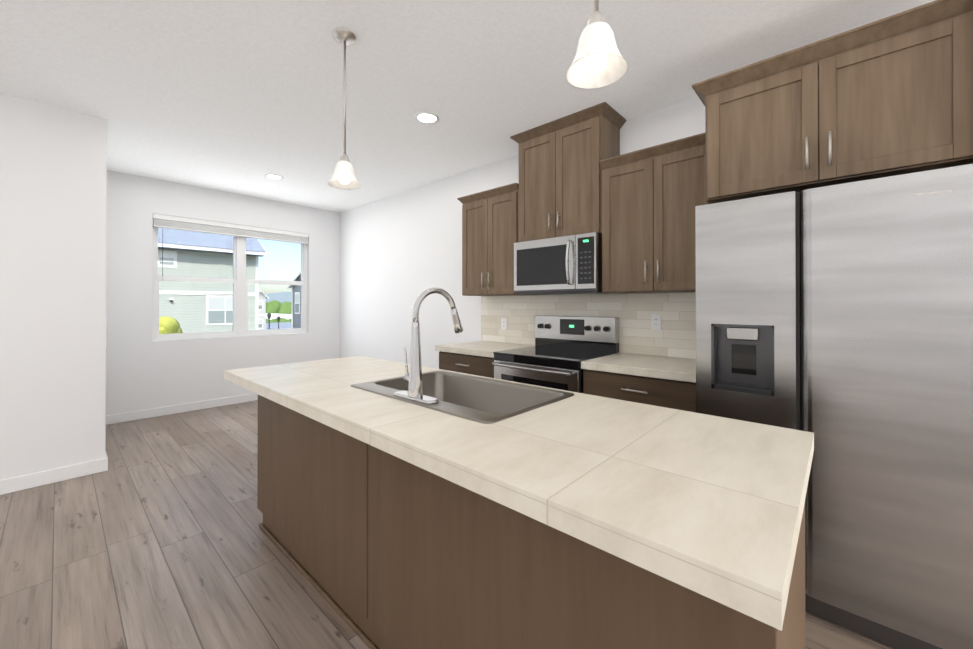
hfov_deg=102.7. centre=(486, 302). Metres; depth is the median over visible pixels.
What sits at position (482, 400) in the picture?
sink
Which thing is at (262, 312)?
house
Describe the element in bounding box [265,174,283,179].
recessed light
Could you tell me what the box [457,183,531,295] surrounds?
upper cabinet
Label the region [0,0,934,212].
ceiling
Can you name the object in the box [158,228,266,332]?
house
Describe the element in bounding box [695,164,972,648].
refrigerator
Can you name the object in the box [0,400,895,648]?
floor
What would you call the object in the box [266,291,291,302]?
hills
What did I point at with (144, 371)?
wall
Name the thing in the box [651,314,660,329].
electrical outlet
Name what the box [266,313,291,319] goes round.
buildings
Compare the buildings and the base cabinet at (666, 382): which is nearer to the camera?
the base cabinet at (666, 382)
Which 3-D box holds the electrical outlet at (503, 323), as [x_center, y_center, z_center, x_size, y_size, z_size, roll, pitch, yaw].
[0.172,0.214,3.857,0.070,0.114,0.008,0,0,42]
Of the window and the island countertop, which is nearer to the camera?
the island countertop
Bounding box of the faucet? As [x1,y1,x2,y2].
[394,287,462,403]
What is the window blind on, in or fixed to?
attached to the window
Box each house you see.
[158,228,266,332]
[258,290,268,329]
[287,272,300,327]
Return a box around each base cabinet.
[435,341,534,377]
[581,353,695,412]
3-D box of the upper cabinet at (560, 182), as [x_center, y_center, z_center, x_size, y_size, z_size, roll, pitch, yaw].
[0.647,-0.966,3.194,0.867,0.921,0.377,0,0,42]
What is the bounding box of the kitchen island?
[254,392,805,648]
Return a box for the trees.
[159,300,291,333]
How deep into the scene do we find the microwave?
2.99 m
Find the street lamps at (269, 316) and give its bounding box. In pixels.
[267,313,279,328]
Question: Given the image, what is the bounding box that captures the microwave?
[514,232,605,294]
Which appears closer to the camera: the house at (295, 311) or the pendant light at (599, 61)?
the pendant light at (599, 61)
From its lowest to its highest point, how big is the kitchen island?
0.864 m
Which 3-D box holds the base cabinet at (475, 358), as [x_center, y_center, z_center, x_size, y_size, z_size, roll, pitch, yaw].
[-0.002,0.856,3.587,0.733,0.914,0.657,0,0,42]
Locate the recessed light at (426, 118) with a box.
[414,112,438,123]
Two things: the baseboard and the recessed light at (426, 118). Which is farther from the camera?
the baseboard
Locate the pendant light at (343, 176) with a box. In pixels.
[328,27,360,189]
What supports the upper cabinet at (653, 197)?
attached to the wall at (400, 253)
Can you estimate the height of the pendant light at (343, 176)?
0.804 m
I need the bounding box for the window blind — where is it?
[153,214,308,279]
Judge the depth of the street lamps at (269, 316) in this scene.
41.36 m
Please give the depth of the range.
3.04 m
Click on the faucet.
(413, 377)
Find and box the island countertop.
[224,356,813,635]
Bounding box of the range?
[491,315,618,392]
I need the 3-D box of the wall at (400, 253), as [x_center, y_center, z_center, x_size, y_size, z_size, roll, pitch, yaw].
[1.200,-0.059,3.027,9.620,2.740,0.120,0,0,42]
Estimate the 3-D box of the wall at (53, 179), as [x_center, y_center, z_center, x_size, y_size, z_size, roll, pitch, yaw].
[-5.135,-0.064,1.917,1.734,2.740,4.598,0,0,42]
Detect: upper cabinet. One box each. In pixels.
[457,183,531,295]
[510,102,625,241]
[599,133,708,293]
[692,0,972,203]
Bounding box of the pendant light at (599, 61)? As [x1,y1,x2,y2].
[566,0,627,88]
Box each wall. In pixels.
[0,93,107,494]
[106,170,339,415]
[340,97,704,368]
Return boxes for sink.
[351,370,573,423]
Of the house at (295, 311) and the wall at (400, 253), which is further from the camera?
the house at (295, 311)
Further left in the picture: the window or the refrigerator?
the window
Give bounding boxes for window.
[152,227,306,340]
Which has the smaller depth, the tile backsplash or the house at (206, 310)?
the tile backsplash
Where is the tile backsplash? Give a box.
[481,292,695,358]
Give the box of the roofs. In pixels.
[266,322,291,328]
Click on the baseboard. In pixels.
(147, 413)
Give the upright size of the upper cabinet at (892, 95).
0.630 m
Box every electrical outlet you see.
[501,318,506,329]
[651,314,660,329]

